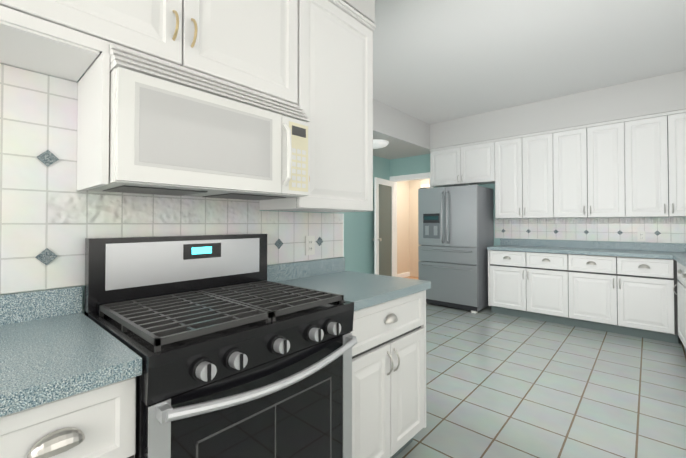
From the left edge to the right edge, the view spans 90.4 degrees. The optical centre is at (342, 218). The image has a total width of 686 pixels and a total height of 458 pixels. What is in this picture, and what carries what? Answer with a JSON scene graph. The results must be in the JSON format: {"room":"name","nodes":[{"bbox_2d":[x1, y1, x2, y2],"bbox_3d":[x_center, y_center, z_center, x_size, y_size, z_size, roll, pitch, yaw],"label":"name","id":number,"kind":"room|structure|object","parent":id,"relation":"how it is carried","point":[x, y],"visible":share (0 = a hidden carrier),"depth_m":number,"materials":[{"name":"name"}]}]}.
{"room":"kitchen","nodes":[
{"label":"kitchen","id":0,"kind":"room"},
{"bbox_2d":[0,0,387,313],"bbox_3d":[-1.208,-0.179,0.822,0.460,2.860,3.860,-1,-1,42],"label":"wall","id":1,"kind":"structure","parent":0,"point":[358,226],"depth_m":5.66,"materials":[{"name":"teal paint"}]},
{"bbox_2d":[0,0,303,112],"bbox_3d":[-0.689,-0.855,1.324,0.325,0.626,1.068,-1,-1,42],"label":"upper cabinet","id":2,"kind":"object","parent":1,"relation":"attached to","point":[249,52],"depth_m":1.19,"materials":[{"name":"white paint"}]},
{"bbox_2d":[0,64,343,293],"bbox_3d":[-0.910,-0.125,1.304,0.014,0.741,2.736,-1,-1,42],"label":"backsplash","id":3,"kind":"structure","parent":1,"relation":"attached to","point":[52,218],"depth_m":1.21,"materials":[{"name":"tile"}]},
{"bbox_2d":[305,236,314,254],"bbox_3d":[-0.199,0.163,2.075,0.008,0.116,0.072,-1,-1,42],"label":"electrical outlet plate","id":4,"kind":"object","parent":3,"relation":"attached to","point":[309,245],"depth_m":2.07,"materials":[{"name":"white plastic"}]},
{"bbox_2d":[0,257,343,324],"bbox_3d":[-0.908,0.295,1.296,0.018,0.095,2.736,-1,-1,42],"label":"backsplash","id":5,"kind":"structure","parent":1,"relation":"attached to","point":[26,306],"depth_m":1.19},
{"bbox_2d":[259,0,375,212],"bbox_3d":[-0.133,-0.602,1.939,0.325,1.116,0.584,-1,-1,42],"label":"upper cabinet","id":6,"kind":"object","parent":1,"relation":"attached to","point":[310,62],"depth_m":1.81,"materials":[{"name":"white paint"}]},
{"bbox_2d":[89,67,308,199],"bbox_3d":[-0.536,-0.270,1.390,0.437,0.342,0.758,-1,-1,42],"label":"microwave","id":7,"kind":"object","parent":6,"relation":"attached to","point":[168,138],"visible":0.98,"depth_m":1.18,"materials":[{"name":"white"}]},
{"bbox_2d":[388,106,431,276],"bbox_3d":[-0.189,-0.177,4.584,1.150,2.960,3.580,-1,-1,42],"label":"wall","id":8,"kind":"structure","parent":0,"point":[413,141],"depth_m":6.31,"materials":[{"name":"beige paint"}]},
{"bbox_2d":[372,177,394,276],"bbox_3d":[0.749,0.311,6.078,0.155,2.015,0.745,-1,-1,33],"label":"door leaf","id":9,"kind":"structure","parent":8,"relation":"in","point":[383,239],"depth_m":6.04,"materials":[{"name":"white wood"}]},
{"bbox_2d":[373,0,685,123],"bbox_3d":[1.008,-1.416,3.554,5.390,0.510,10.620,-1,-1,42],"label":"ceiling","id":10,"kind":"structure","parent":0,"point":[436,61],"depth_m":3.19,"materials":[{"name":"white paint"}]},
{"bbox_2d":[373,139,388,148],"bbox_3d":[0.489,-1.099,5.104,0.400,0.081,0.400,-1,-1,42],"label":"ceiling light fixture","id":11,"kind":"object","parent":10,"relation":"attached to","point":[378,143],"visible":0.73,"depth_m":4.97,"materials":[{"name":"white glass"}]},
{"bbox_2d":[395,303,685,457],"bbox_3d":[0.116,1.319,2.126,4.860,0.100,7.600,-1,-1,42],"label":"floor","id":12,"kind":"structure","parent":0,"point":[498,385],"depth_m":2.51,"materials":[{"name":"tile"}]},
{"bbox_2d":[0,377,135,457],"bbox_3d":[-0.834,0.815,0.922,0.615,0.875,0.307,-1,-1,42],"label":"base cabinet","id":13,"kind":"object","parent":12,"relation":"on","point":[101,423],"depth_m":0.75,"materials":[{"name":"white paint"}]},
{"bbox_2d":[0,313,141,416],"bbox_3d":[-1.156,0.352,0.552,0.641,0.040,1.298,-1,-1,42],"label":"countertop","id":14,"kind":"structure","parent":13,"relation":"on","point":[45,360],"depth_m":0.81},
{"bbox_2d":[84,234,356,457],"bbox_3d":[-0.425,0.665,1.278,0.700,1.185,0.756,-1,-1,42],"label":"stove","id":15,"kind":"object","parent":12,"relation":"on","point":[231,346],"visible":1,"depth_m":1.14,"materials":[{"name":"black metal"}]},
{"bbox_2d":[351,289,426,457],"bbox_3d":[0.009,0.828,1.861,0.616,0.875,0.685,-1,-1,42],"label":"base cabinet","id":16,"kind":"object","parent":12,"relation":"on","point":[389,353],"depth_m":1.64,"materials":[{"name":"white paint"}]},
{"bbox_2d":[271,269,430,312],"bbox_3d":[0.022,0.370,1.863,0.641,0.040,0.696,-1,-1,42],"label":"countertop","id":17,"kind":"structure","parent":16,"relation":"on","point":[366,290],"depth_m":1.78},
{"bbox_2d":[418,184,493,312],"bbox_3d":[1.704,0.419,5.187,0.900,1.785,0.762,-1,-1,42],"label":"fridge","id":18,"kind":"object","parent":12,"relation":"on","point":[455,232],"visible":0.96,"depth_m":4.90,"materials":[{"name":"grey metal"}]},
{"bbox_2d":[488,251,570,325],"bbox_3d":[2.539,0.866,4.602,0.934,0.875,0.558,-1,-1,42],"label":"base cabinet","id":19,"kind":"object","parent":12,"relation":"on","point":[536,285],"depth_m":4.36,"materials":[{"name":"white paint"}]},
{"bbox_2d":[571,255,674,342],"bbox_3d":[3.235,0.857,3.975,0.940,0.875,0.555,-1,-1,42],"label":"base cabinet","id":20,"kind":"object","parent":12,"relation":"on","point":[637,289],"depth_m":3.74,"materials":[{"name":"white paint"}]},
{"bbox_2d":[487,243,685,258],"bbox_3d":[3.156,0.400,4.036,2.622,0.040,0.586,-1,-1,42],"label":"countertop","id":21,"kind":"structure","parent":20,"relation":"on","point":[503,246],"depth_m":4.03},
{"bbox_2d":[671,255,685,278],"bbox_3d":[2.841,0.377,2.323,0.756,0.040,2.499,-1,-1,42],"label":"countertop","id":22,"kind":"structure","parent":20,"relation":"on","point":[680,260],"depth_m":3.21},
{"bbox_2d":[675,267,682,343],"bbox_3d":[3.483,0.844,3.026,0.707,0.875,0.582,-1,-1,42],"label":"base cabinet","id":23,"kind":"object","parent":12,"relation":"on","point":[678,274],"depth_m":3.39,"materials":[{"name":"white paint"}]},
{"bbox_2d":[683,279,685,348],"bbox_3d":[3.015,0.837,2.489,0.686,0.875,0.844,-1,-1,42],"label":"base cabinet","id":24,"kind":"object","parent":12,"relation":"on","point":[684,280],"depth_m":3.10,"materials":[{"name":"white paint"}]},
{"bbox_2d":[432,70,685,280],"bbox_3d":[2.299,-0.170,5.079,5.250,2.960,0.450,-1,-1,42],"label":"wall","id":25,"kind":"structure","parent":0,"point":[667,92],"depth_m":4.29,"materials":[{"name":"white paint"}]},
{"bbox_2d":[390,172,433,277],"bbox_3d":[1.268,0.263,6.208,0.910,2.125,0.148,-1,-1,42],"label":"door frame","id":26,"kind":"structure","parent":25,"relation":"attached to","point":[396,179],"depth_m":6.33,"materials":[{"name":"white wood"}]},
{"bbox_2d":[429,141,492,186],"bbox_3d":[1.909,-0.830,5.353,1.017,0.595,0.315,-1,-1,42],"label":"upper cabinet","id":27,"kind":"object","parent":25,"relation":"attached to","point":[471,163],"depth_m":5.21,"materials":[{"name":"white paint"}]},
{"bbox_2d":[493,130,556,218],"bbox_3d":[2.557,-0.570,4.768,0.724,1.130,0.315,-1,-1,42],"label":"upper cabinet","id":28,"kind":"object","parent":25,"relation":"attached to","point":[522,164],"depth_m":4.64,"materials":[{"name":"white paint"}]},
{"bbox_2d":[495,217,685,243],"bbox_3d":[3.304,0.139,4.294,2.670,0.296,0.014,-1,-1,42],"label":"backsplash","id":29,"kind":"structure","parent":25,"relation":"attached to","point":[664,229],"depth_m":4.33,"materials":[{"name":"tile"}]},
{"bbox_2d":[637,231,645,240],"bbox_3d":[3.554,0.211,4.054,0.072,0.116,0.007,-1,-1,42],"label":"electrical outlet plate","id":30,"kind":"object","parent":29,"relation":"attached to","point":[640,234],"depth_m":4.05,"materials":[{"name":"white plastic"}]},
{"bbox_2d":[553,119,628,217],"bbox_3d":[3.093,-0.577,4.287,0.716,1.130,0.315,-1,-1,42],"label":"upper cabinet","id":31,"kind":"object","parent":25,"relation":"attached to","point":[589,160],"depth_m":4.15,"materials":[{"name":"white paint"}]},
{"bbox_2d":[500,239,685,250],"bbox_3d":[3.345,0.336,4.247,2.622,0.095,0.020,-1,-1,42],"label":"backsplash","id":32,"kind":"structure","parent":25,"relation":"attached to","point":[510,242],"depth_m":4.33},
{"bbox_2d":[625,109,685,216],"bbox_3d":[3.628,-0.583,3.806,0.723,1.130,0.315,-1,-1,42],"label":"upper cabinet","id":33,"kind":"object","parent":25,"relation":"attached to","point":[630,167],"depth_m":3.75,"materials":[{"name":"white paint"}]}
]}

